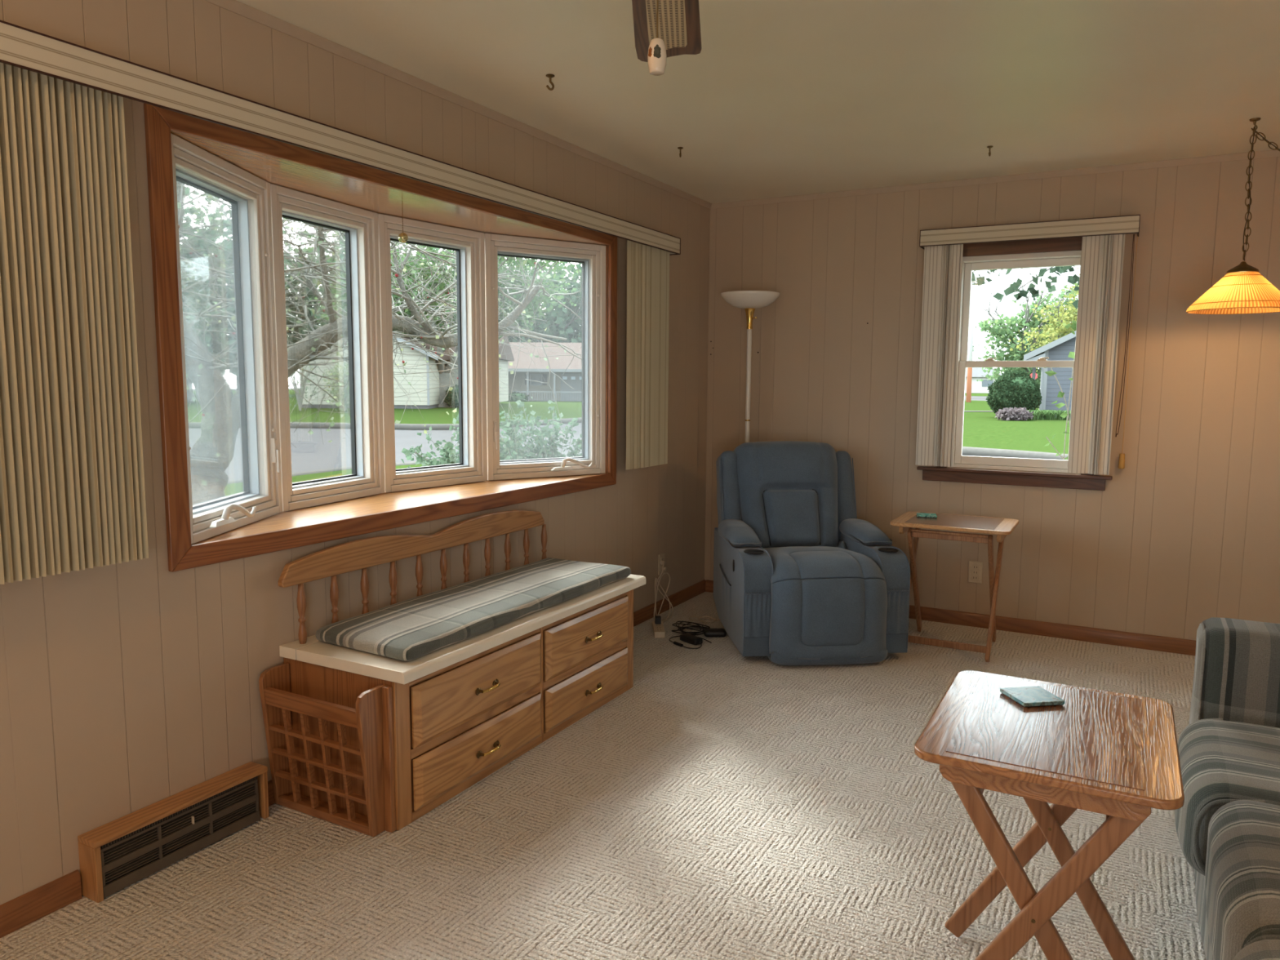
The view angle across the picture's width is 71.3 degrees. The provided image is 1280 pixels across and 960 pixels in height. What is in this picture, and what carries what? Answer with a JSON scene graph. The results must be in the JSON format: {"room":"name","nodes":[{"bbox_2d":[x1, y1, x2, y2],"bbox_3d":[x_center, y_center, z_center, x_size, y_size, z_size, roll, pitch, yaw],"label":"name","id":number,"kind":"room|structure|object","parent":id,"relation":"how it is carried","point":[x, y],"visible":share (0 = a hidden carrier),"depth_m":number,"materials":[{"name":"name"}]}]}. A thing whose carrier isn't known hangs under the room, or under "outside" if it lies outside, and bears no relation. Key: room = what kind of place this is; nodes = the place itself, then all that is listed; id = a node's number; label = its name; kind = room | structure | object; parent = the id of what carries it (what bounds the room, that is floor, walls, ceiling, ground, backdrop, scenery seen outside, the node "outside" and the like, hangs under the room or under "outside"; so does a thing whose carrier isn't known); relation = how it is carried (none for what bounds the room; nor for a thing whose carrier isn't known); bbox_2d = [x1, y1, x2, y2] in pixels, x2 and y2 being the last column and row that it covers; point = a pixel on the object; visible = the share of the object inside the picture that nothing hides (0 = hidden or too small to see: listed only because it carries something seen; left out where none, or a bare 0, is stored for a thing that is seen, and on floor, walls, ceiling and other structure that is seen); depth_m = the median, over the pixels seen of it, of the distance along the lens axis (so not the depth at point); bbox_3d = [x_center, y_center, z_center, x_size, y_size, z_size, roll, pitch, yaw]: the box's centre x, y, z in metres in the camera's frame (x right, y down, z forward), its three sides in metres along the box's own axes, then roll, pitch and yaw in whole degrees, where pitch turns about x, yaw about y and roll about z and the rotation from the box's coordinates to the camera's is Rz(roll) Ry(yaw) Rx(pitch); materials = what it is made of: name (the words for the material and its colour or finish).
{"room":"living room","nodes":[
{"label":"living room","id":0,"kind":"room"},
{"bbox_2d":[0,0,710,905],"bbox_3d":[-1.362,-0.154,2.544,0.140,2.440,7.200,4,7,28],"label":"wall","id":1,"kind":"structure","parent":0,"point":[126,687],"depth_m":2.63,"materials":[{"name":"beige wood"}]},
{"bbox_2d":[0,869,82,937],"bbox_3d":[-2.249,1.214,0.919,0.014,0.076,3.255,4,7,28],"label":"baseboard","id":2,"kind":"structure","parent":1,"relation":"attached to","point":[21,911],"depth_m":2.25,"materials":[{"name":"brown wood"}]},
{"bbox_2d":[77,761,269,902],"bbox_3d":[-1.311,0.990,2.553,0.078,0.165,0.528,4,7,28],"label":"baseboard heater","id":3,"kind":"object","parent":1,"relation":"attached to","point":[115,855],"visible":1,"depth_m":2.50,"materials":[{"name":"brown wood"}]},
{"bbox_2d":[270,183,384,511],"bbox_3d":[-1.229,-0.489,3.450,0.110,1.151,0.589,3,7,21],"label":"window","id":4,"kind":"structure","parent":1,"relation":"in","point":[326,251],"depth_m":3.51,"materials":[{"name":"white plastic"}]},
{"bbox_2d":[143,102,617,572],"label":"window","id":5,"kind":"structure","parent":1,"relation":"in","point":[223,210],"depth_m":2.89,"materials":[{"name":"brown wood"}]},
{"bbox_2d":[0,19,680,584],"bbox_3d":[-0.744,-0.531,3.353,0.127,1.252,3.784,4,7,28],"label":"vertical blind","id":6,"kind":"object","parent":5,"relation":"attached to","point":[73,486],"visible":1,"depth_m":2.19,"materials":[{"name":"beige fabric"}]},
{"bbox_2d":[170,130,605,245],"bbox_3d":[-0.980,-1.100,3.592,0.580,0.030,2.350,4,7,28],"label":"trim","id":7,"kind":"structure","parent":1,"relation":"attached to","point":[380,199],"depth_m":3.31,"materials":[{"name":"brown wood"}]},
{"bbox_2d":[191,473,602,545],"bbox_3d":[-0.988,0.078,3.725,0.580,0.030,2.350,4,7,28],"label":"window sill","id":8,"kind":"structure","parent":1,"relation":"attached to","point":[388,501],"depth_m":3.47,"materials":[{"name":"brown wood"}]},
{"bbox_2d":[398,200,408,243],"bbox_3d":[-0.902,-0.982,3.392,0.038,0.158,0.038,4,7,28],"label":"ball","id":9,"kind":"object","parent":1,"relation":"hanging from","point":[402,237],"visible":1,"depth_m":3.39,"materials":[{"name":"gold metal"}]},
{"bbox_2d":[377,213,487,493],"bbox_3d":[-0.940,-0.547,3.976,0.110,1.151,0.589,5,8,36],"label":"window","id":10,"kind":"structure","parent":1,"relation":"in","point":[468,245],"depth_m":4.10,"materials":[{"name":"white plastic"}]},
{"bbox_2d":[204,0,711,208],"bbox_3d":[-1.285,-1.346,2.371,0.017,0.030,7.200,4,7,28],"label":"trim","id":11,"kind":"structure","parent":1,"relation":"attached to","point":[236,6],"depth_m":3.25,"materials":[{"name":"brown wood"}]},
{"bbox_2d":[267,579,706,806],"bbox_3d":[-0.393,0.845,4.295,0.014,0.076,3.405,4,7,28],"label":"baseboard","id":12,"kind":"structure","parent":1,"relation":"attached to","point":[646,613],"depth_m":5.25,"materials":[{"name":"brown wood"}]},
{"bbox_2d":[484,233,608,480],"bbox_3d":[-0.463,-0.591,4.395,0.662,1.155,0.169,-4,8,-34],"label":"window","id":13,"kind":"structure","parent":1,"relation":"in","point":[592,257],"depth_m":4.45,"materials":[{"name":"white plastic"}]},
{"bbox_2d":[657,552,664,574],"bbox_3d":[0.127,0.491,5.211,0.011,0.120,0.072,4,7,28],"label":"wall outlet","id":14,"kind":"object","parent":1,"relation":"attached to","point":[661,557],"visible":0.85,"depth_m":5.19,"materials":[{"name":"beige plastic"}]},
{"bbox_2d":[660,555,663,572],"bbox_3d":[0.130,0.491,5.210,0.003,0.090,0.034,4,7,28],"label":"receptacle","id":15,"kind":"object","parent":14,"relation":"attached to","point":[661,557],"depth_m":5.20,"materials":[{"name":"beige plastic"}]},
{"bbox_2d":[544,262,582,342],"bbox_3d":[-2.896,-15.829,82.614,14.239,16.170,14.644,4,7,28],"label":"tree","id":16,"kind":"object","parent":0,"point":[579,328],"visible":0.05,"depth_m":80.08,"materials":[{"name":"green plant"}]},
{"bbox_2d":[0,591,1205,959],"bbox_3d":[0.682,1.248,1.584,4.570,0.100,7.220,4,7,28],"label":"floor","id":17,"kind":"structure","parent":0,"point":[726,804],"depth_m":2.57,"materials":[{"name":"carpet"}]},
{"bbox_2d":[258,510,645,836],"bbox_3d":[-0.587,0.583,3.352,0.535,0.804,1.586,4,7,28],"label":"storage bench","id":18,"kind":"object","parent":17,"relation":"on","point":[366,743],"visible":0.94,"depth_m":2.88,"materials":[{"name":"brown wood"}]},
{"bbox_2d":[315,557,631,661],"bbox_3d":[-0.552,0.444,3.373,0.435,0.062,1.387,4,7,28],"label":"bench cushion","id":19,"kind":"object","parent":18,"relation":"on","point":[412,628],"visible":1,"depth_m":3.12,"materials":[{"name":"grey fabric"}]},
{"bbox_2d":[652,615,665,638],"bbox_3d":[0.100,0.788,4.823,0.060,0.074,0.220,0,6,-2],"label":"power strip","id":20,"kind":"object","parent":17,"relation":"on","point":[658,628],"visible":1,"depth_m":4.79,"materials":[{"name":"beige plastic"}]},
{"bbox_2d":[653,560,673,622],"bbox_3d":[0.127,0.640,5.060,0.090,0.312,0.358,2,7,13],"label":"extension cord","id":21,"kind":"object","parent":17,"relation":"on","point":[662,562],"visible":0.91,"depth_m":5.12,"materials":[{"name":"white plastic"}]},
{"bbox_2d":[669,633,711,648],"bbox_3d":[0.252,0.830,4.648,0.170,0.034,0.231,-5,8,-39],"label":"power adapter","id":22,"kind":"object","parent":17,"relation":"on","point":[694,640],"visible":1,"depth_m":4.62,"materials":[{"name":"black plastic"}]},
{"bbox_2d":[671,621,710,635],"bbox_3d":[0.268,0.803,4.848,0.208,0.038,0.202,-3,7,-25],"label":"cable","id":23,"kind":"object","parent":17,"relation":"on","point":[697,626],"visible":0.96,"depth_m":4.82,"materials":[{"name":"plastic"}]},
{"bbox_2d":[688,615,719,623],"bbox_3d":[0.362,0.790,5.054,0.180,0.017,0.108,4,7,28],"label":"cable","id":24,"kind":"object","parent":17,"relation":"on","point":[699,617],"visible":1,"depth_m":5.07,"materials":[{"name":"black plastic"}]},
{"bbox_2d":[703,628,726,636],"bbox_3d":[0.400,0.816,4.770,0.120,0.036,0.070,0,6,-1],"label":"power adapter","id":25,"kind":"object","parent":17,"relation":"on","point":[707,632],"visible":1,"depth_m":4.74,"materials":[{"name":"black plastic"}]},
{"bbox_2d":[720,290,780,442],"bbox_3d":[0.642,-0.170,5.349,0.349,1.867,0.349,4,7,28],"label":"lamp","id":26,"kind":"object","parent":17,"relation":"on","point":[749,300],"visible":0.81,"depth_m":5.21,"materials":[{"name":"white metal"}]},
{"bbox_2d":[713,440,910,665],"bbox_3d":[0.867,0.330,4.692,0.858,1.018,1.053,0,6,-6],"label":"recliner","id":27,"kind":"object","parent":17,"relation":"on","point":[799,579],"visible":1,"depth_m":4.39,"materials":[{"name":"blue fabric"}]},
{"bbox_2d":[764,541,885,583],"bbox_3d":[0.883,0.407,4.539,0.568,0.129,0.650,0,6,-6],"label":"seat cushion","id":28,"kind":"object","parent":27,"relation":"on","point":[785,562],"depth_m":4.30,"materials":[{"name":"blue fabric"}]},
{"bbox_2d":[889,511,1019,662],"bbox_3d":[1.600,0.531,4.572,0.566,0.655,0.453,4,7,28],"label":"tray table","id":29,"kind":"object","parent":17,"relation":"on","point":[1002,527],"visible":0.9,"depth_m":4.45,"materials":[{"name":"brown wood"}]},
{"bbox_2d":[916,512,937,517],"bbox_3d":[1.497,0.184,4.660,0.098,0.010,0.098,2,7,15],"label":"coaster","id":30,"kind":"object","parent":29,"relation":"on","point":[918,514],"visible":1,"depth_m":4.62,"materials":[{"name":"green tile"}]},
{"bbox_2d":[914,670,1184,959],"bbox_3d":[0.850,0.829,1.887,0.453,0.655,0.566,4,7,28],"label":"tray table","id":31,"kind":"object","parent":17,"relation":"on","point":[1115,755],"visible":0.99,"depth_m":1.73,"materials":[{"name":"brown wood"}]},
{"bbox_2d":[1000,685,1065,706],"bbox_3d":[0.873,0.482,1.988,0.098,0.010,0.098,-1,7,-9],"label":"coaster","id":32,"kind":"object","parent":31,"relation":"on","point":[1026,696],"visible":1,"depth_m":1.97,"materials":[{"name":"teal stone"}]},
{"bbox_2d":[1174,617,1279,959],"bbox_3d":[1.500,0.791,1.365,1.102,0.852,2.550,4,7,28],"label":"sofa","id":33,"kind":"object","parent":17,"relation":"on","point":[1228,822],"visible":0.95,"depth_m":2.09,"materials":[{"name":"fabric"}]},
{"bbox_2d":[1174,719,1279,875],"bbox_3d":[1.732,0.802,2.095,0.815,0.248,0.573,4,7,28],"label":"seat cushion","id":34,"kind":"object","parent":33,"relation":"on","point":[1223,762],"depth_m":2.12,"materials":[{"name":"fabric"}]},
{"bbox_2d":[1204,800,1279,959],"bbox_3d":[1.482,0.843,1.603,0.778,0.247,0.558,4,7,28],"label":"seat cushion","id":35,"kind":"object","parent":33,"relation":"on","point":[1242,837],"depth_m":1.69,"materials":[{"name":"fabric"}]},
{"bbox_2d":[1232,939,1279,959],"bbox_3d":[1.213,0.903,1.123,0.784,0.248,0.572,4,7,28],"label":"seat cushion","id":36,"kind":"object","parent":33,"relation":"on","point":[1252,949],"depth_m":1.45,"materials":[{"name":"fabric"}]},
{"bbox_2d":[236,0,1279,203],"bbox_3d":[0.696,-1.268,1.313,4.790,0.080,7.440,4,7,28],"label":"ceiling","id":37,"kind":"structure","parent":0,"point":[779,98],"depth_m":3.20,"materials":[{"name":"paint"}]},
{"bbox_2d":[546,74,555,90],"bbox_3d":[-0.321,-1.421,3.192,0.032,0.052,0.032,0,6,0],"label":"ceiling hook","id":38,"kind":"object","parent":37,"relation":"attached to","point":[550,76],"visible":1,"depth_m":3.19,"materials":[{"name":"gold metal"}]},
{"bbox_2d":[631,0,702,75],"bbox_3d":[-0.013,-0.862,1.087,1.243,0.684,1.224,4,7,28],"label":"ceiling fan","id":39,"kind":"object","parent":37,"relation":"hanging from","point":[663,28],"visible":1,"depth_m":1.55,"materials":[{"name":"brown wood"}]},
{"bbox_2d":[677,146,683,157],"bbox_3d":[0.189,-1.532,4.174,0.027,0.044,0.027,2,7,10],"label":"ceiling hook","id":40,"kind":"object","parent":37,"relation":"attached to","point":[678,148],"visible":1,"depth_m":4.17,"materials":[{"name":"gold metal"}]},
{"bbox_2d":[986,146,992,156],"bbox_3d":[1.613,-1.516,4.115,0.027,0.044,0.027,5,8,32],"label":"ceiling hook","id":41,"kind":"object","parent":37,"relation":"attached to","point":[988,147],"visible":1,"depth_m":4.11,"materials":[{"name":"gold metal"}]},
{"bbox_2d":[1186,117,1279,314],"bbox_3d":[2.679,-1.083,3.613,0.749,0.776,0.383,4,7,28],"label":"pendant lamp","id":42,"kind":"object","parent":37,"relation":"hanging from","point":[1243,290],"visible":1,"depth_m":3.67,"materials":[{"name":"glass"}]},
{"bbox_2d":[704,156,1279,640],"bbox_3d":[2.394,-0.367,4.662,4.690,2.440,0.140,4,7,28],"label":"wall","id":43,"kind":"structure","parent":0,"point":[1183,535],"depth_m":4.68,"materials":[{"name":"beige wood"}]},
{"bbox_2d":[705,579,1195,655],"bbox_3d":[2.417,0.820,4.691,4.536,0.076,0.014,4,7,28],"label":"baseboard","id":44,"kind":"structure","parent":43,"relation":"attached to","point":[1160,643],"depth_m":4.78,"materials":[{"name":"brown wood"}]},
{"bbox_2d":[968,560,982,583],"bbox_3d":[1.865,0.513,4.962,0.072,0.120,0.011,4,7,28],"label":"wall outlet","id":45,"kind":"object","parent":43,"relation":"attached to","point":[975,574],"visible":1,"depth_m":4.96,"materials":[{"name":"beige plastic"}]},
{"bbox_2d":[971,564,978,580],"bbox_3d":[1.864,0.514,4.959,0.034,0.090,0.003,4,7,28],"label":"receptacle","id":46,"kind":"object","parent":45,"relation":"attached to","point":[975,567],"depth_m":4.96,"materials":[{"name":"beige plastic"}]},
{"bbox_2d":[711,149,1279,208],"bbox_3d":[2.426,-1.552,4.425,4.550,0.030,0.017,4,7,28],"label":"trim","id":47,"kind":"structure","parent":43,"relation":"attached to","point":[1266,153],"depth_m":4.68,"materials":[{"name":"brown wood"}]},
{"bbox_2d":[916,236,1112,490],"bbox_3d":[2.032,-0.625,4.802,0.974,1.303,0.183,4,7,28],"label":"window","id":48,"kind":"structure","parent":43,"relation":"in","point":[1071,258],"depth_m":4.80,"materials":[{"name":"white plastic"}]},
{"bbox_2d":[915,214,1140,475],"bbox_3d":[1.996,-0.689,4.691,1.046,1.275,0.127,4,7,28],"label":"vertical blind","id":49,"kind":"object","parent":48,"relation":"attached to","point":[1103,242],"visible":1,"depth_m":4.56,"materials":[{"name":"beige fabric"}]},
{"bbox_2d":[971,266,1079,309],"bbox_3d":[4.468,-0.819,7.193,4.952,3.738,0.891,1,6,1],"label":"overhanging leaves","id":50,"kind":"object","parent":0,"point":[1014,287],"visible":0.11,"depth_m":7.26,"materials":[{"name":"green plant"}]},
{"label":"outside","id":51,"kind":"structure","parent":0,"visible":0},
{"bbox_2d":[394,400,582,423],"bbox_3d":[-6.953,-11.699,117.742,87.000,0.250,169.400,4,7,28],"label":"lawn","id":52,"kind":"structure","parent":51,"point":[569,409],"depth_m":41.68,"materials":[{"name":"green plant"}]},
{"bbox_2d":[414,246,453,325],"bbox_3d":[-20.406,-14.665,80.828,12.315,14.013,12.192,-3,7,-27],"label":"tree","id":53,"kind":"object","parent":52,"relation":"on","point":[420,246],"visible":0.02,"depth_m":79.27,"materials":[{"name":"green plant"}]},
{"bbox_2d":[444,385,458,408],"bbox_3d":[-9.267,-4.293,46.147,1.701,1.386,1.694,4,7,28],"label":"hedge","id":54,"kind":"object","parent":52,"relation":"on","point":[448,398],"visible":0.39,"depth_m":45.65,"materials":[{"name":"green plant"}]},
{"bbox_2d":[392,330,514,408],"bbox_3d":[-12.464,-6.191,48.859,9.697,4.570,11.047,0,6,0],"label":"house","id":55,"kind":"structure","parent":52,"relation":"on","point":[429,398],"depth_m":43.98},
{"bbox_2d":[390,241,582,407],"bbox_3d":[-9.879,-10.689,46.669,14.975,13.898,17.984,-5,8,-39],"label":"maple tree","id":56,"kind":"object","parent":52,"relation":"on","point":[444,376],"visible":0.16,"depth_m":44.93,"materials":[{"name":"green plant"}]},
{"bbox_2d":[417,248,557,342],"bbox_3d":[-14.142,-15.745,80.961,14.606,16.218,15.055,2,7,17],"label":"tree","id":57,"kind":"object","parent":52,"relation":"on","point":[537,322],"visible":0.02,"depth_m":79.09,"materials":[{"name":"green plant"}]},
{"bbox_2d":[506,391,528,401],"bbox_3d":[-8.248,-5.386,59.654,1.818,1.079,1.408,4,7,28],"label":"shrub","id":58,"kind":"object","parent":52,"relation":"on","point":[523,396],"visible":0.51,"depth_m":59.18,"materials":[{"name":"green plant"}]},
{"bbox_2d":[497,258,582,342],"bbox_3d":[-8.421,-14.371,81.471,11.566,13.453,11.712,1,6,4],"label":"tree","id":59,"kind":"object","parent":52,"relation":"on","point":[562,322],"visible":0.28,"depth_m":79.03,"materials":[{"name":"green plant"}]},
{"bbox_2d":[507,342,582,401],"bbox_3d":[-7.664,-7.724,65.026,16.283,4.550,10.600,0,6,0],"label":"house","id":60,"kind":"structure","parent":52,"relation":"on","point":[572,376],"depth_m":61.76,"materials":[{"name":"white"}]},
{"bbox_2d":[524,373,529,385],"bbox_3d":[-7.816,-6.954,61.766,0.320,0.750,0.045,0,6,0],"label":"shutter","id":61,"kind":"object","parent":60,"relation":"hanging from","point":[525,374],"depth_m":61.74,"materials":[{"name":"white"}]},
{"bbox_2d":[542,373,546,385],"bbox_3d":[-6.596,-6.944,61.757,0.320,0.750,0.045,0,6,0],"label":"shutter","id":62,"kind":"object","parent":60,"relation":"hanging from","point":[544,375],"depth_m":61.73,"materials":[{"name":"white"}]},
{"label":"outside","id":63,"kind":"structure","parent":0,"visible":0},
{"bbox_2d":[395,462,448,469],"bbox_3d":[8.417,4.222,-19.783,61.200,0.200,62.400,4,7,28],"label":"lawn","id":64,"kind":"structure","parent":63,"point":[397,467],"depth_m":18.29,"materials":[{"name":"green plant"}]},
{"bbox_2d":[390,240,582,458],"bbox_3d":[-2.745,-1.457,5.689,4.120,5.331,6.425,4,7,28],"label":"tree","id":65,"kind":"object","parent":64,"relation":"on","point":[421,329],"visible":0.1,"depth_m":5.67,"materials":[{"name":"grey plant"}]},
{"bbox_2d":[400,400,582,467],"bbox_3d":[-1.209,0.232,6.661,1.900,1.659,3.129,5,8,33],"label":"shrub","id":66,"kind":"object","parent":64,"relation":"on","point":[508,452],"visible":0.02,"depth_m":6.58,"materials":[{"name":"green plant"}]},
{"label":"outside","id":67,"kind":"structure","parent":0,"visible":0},
{"bbox_2d":[962,400,1070,453],"bbox_3d":[26.705,-2.629,39.116,46.000,0.370,56.000,4,7,28],"label":"lawn","id":68,"kind":"structure","parent":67,"point":[980,429],"depth_m":28.34,"materials":[{"name":"green plant"}]},
{"bbox_2d":[985,369,1041,414],"bbox_3d":[14.696,-3.325,35.055,2.014,2.023,2.123,4,7,28],"label":"bush","id":69,"kind":"object","parent":68,"relation":"on","point":[1012,389],"visible":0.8,"depth_m":34.42,"materials":[{"name":"green plant"}]},
{"bbox_2d":[994,406,1033,420],"bbox_3d":[14.160,-2.464,33.713,1.398,0.627,1.080,4,7,28],"label":"groundcover","id":70,"kind":"object","parent":68,"relation":"on","point":[1006,414],"visible":0.99,"depth_m":33.50,"materials":[{"name":"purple plant"}]},
{"bbox_2d":[965,273,1073,402],"bbox_3d":[23.006,-9.945,64.133,44.729,8.810,6.647,6,8,39],"label":"utility pole","id":71,"kind":"object","parent":68,"relation":"on","point":[968,398],"visible":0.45,"depth_m":60.61,"materials":[{"name":"brown wood"}]},
{"bbox_2d":[1026,409,1046,419],"bbox_3d":[14.916,-2.464,33.781,1.186,0.398,1.054,4,7,28],"label":"lily","id":72,"kind":"object","parent":68,"relation":"on","point":[1037,415],"visible":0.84,"depth_m":33.65,"materials":[{"name":"green plant"}]},
{"bbox_2d":[1004,267,1079,372],"bbox_3d":[28.278,-9.270,55.901,7.336,9.378,10.517,-6,9,-45],"label":"tree","id":73,"kind":"object","parent":68,"relation":"on","point":[1060,331],"visible":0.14,"depth_m":56.15,"materials":[{"name":"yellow plant"}]},
{"bbox_2d":[1039,409,1059,420],"bbox_3d":[15.463,-2.463,33.804,1.130,0.398,1.101,4,7,28],"label":"lily","id":74,"kind":"object","parent":68,"relation":"on","point":[1051,415],"visible":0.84,"depth_m":33.59,"materials":[{"name":"green plant"}]},
{"bbox_2d":[1023,330,1075,417],"bbox_3d":[21.262,-5.118,38.229,8.780,5.200,9.690,3,7,23],"label":"house","id":75,"kind":"structure","parent":68,"relation":"on","point":[1059,349],"depth_m":35.54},
{"bbox_2d":[1044,320,1076,460],"bbox_3d":[2.426,0.182,5.077,0.355,2.157,0.152,4,7,28],"label":"climbing vine","id":76,"kind":"object","parent":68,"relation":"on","point":[1072,354],"visible":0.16,"depth_m":5.03,"materials":[{"name":"green plant"}]},
{"bbox_2d":[1054,409,1071,420],"bbox_3d":[15.990,-2.453,33.749,1.217,0.398,0.964,4,7,28],"label":"lily","id":77,"kind":"object","parent":68,"relation":"on","point":[1060,411],"visible":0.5,"depth_m":33.64,"materials":[{"name":"green plant"}]},
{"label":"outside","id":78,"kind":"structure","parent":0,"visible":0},
{"bbox_2d":[964,392,988,396],"bbox_3d":[35.973,-13.020,132.626,120.000,0.590,82.000,4,7,28],"label":"lawn","id":79,"kind":"structure","parent":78,"point":[972,393],"depth_m":96.76,"materials":[{"name":"green plant"}]},
{"bbox_2d":[964,367,1001,393],"bbox_3d":[42.396,-12.744,112.744,7.960,3.700,8.676,4,7,28],"label":"house","id":80,"kind":"structure","parent":79,"relation":"on","point":[977,387],"depth_m":109.88,"materials":[{"name":"grey"}]},
{"bbox_2d":[1001,335,1040,381],"bbox_3d":[53.667,-16.147,121.282,9.465,8.702,9.020,4,7,28],"label":"tree","id":81,"kind":"object","parent":79,"relation":"on","point":[1026,342],"visible":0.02,"depth_m":120.67,"materials":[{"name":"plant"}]},
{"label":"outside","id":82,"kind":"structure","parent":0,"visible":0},
{"bbox_2d":[964,410,993,412],"bbox_3d":[11.805,-3.142,41.655,12.440,0.170,0.960,-1,7,-8],"label":"sidewalk","id":83,"kind":"structure","parent":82,"point":[964,411],"depth_m":42.01,"materials":[{"name":"concrete"}]},
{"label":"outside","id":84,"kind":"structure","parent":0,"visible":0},
{"bbox_2d":[395,422,582,462],"bbox_3d":[22.060,-9.964,107.364,180.000,0.200,320.000,4,7,28],"label":"street","id":85,"kind":"structure","parent":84,"point":[403,438],"depth_m":27.70,"materials":[{"name":"grey asphalt"}]},
{"bbox_2d":[395,457,525,466],"bbox_3d":[13.538,0.688,11.605,41.910,0.260,7.741,2,7,18],"label":"kerb","id":86,"kind":"object","parent":85,"relation":"on","point":[414,462],"depth_m":18.63,"materials":[{"name":"concrete"}]},
{"bbox_2d":[394,417,582,430],"bbox_3d":[6.739,-6.738,76.288,23.196,0.280,109.531,4,7,28],"label":"kerb","id":87,"kind":"object","parent":85,"relation":"on","point":[397,426],"visible":0.1,"depth_m":32.79,"materials":[{"name":"concrete"}]},
{"bbox_2d":[962,446,1068,459],"bbox_3d":[17.275,0.091,16.575,41.307,0.280,3.254,6,9,42],"label":"kerb","id":88,"kind":"object","parent":85,"relation":"on","point":[966,451],"visible":0.15,"depth_m":22.32,"materials":[{"name":"concrete"}]},
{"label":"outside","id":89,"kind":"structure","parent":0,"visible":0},
{"bbox_2d":[964,395,986,400],"bbox_3d":[18.845,-7.441,80.746,80.000,0.225,26.000,4,7,28],"label":"street","id":90,"kind":"structure","parent":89,"point":[973,397],"depth_m":78.09,"materials":[{"name":"grey asphalt"}]},
{"bbox_2d":[974,279,1078,386],"bbox_3d":[33.965,-11.486,73.607,12.548,9.880,10.382,4,7,28],"label":"broad tree","id":91,"kind":"object","parent":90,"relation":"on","point":[1027,319],"visible":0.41,"depth_m":73.40,"materials":[{"name":"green plant"}]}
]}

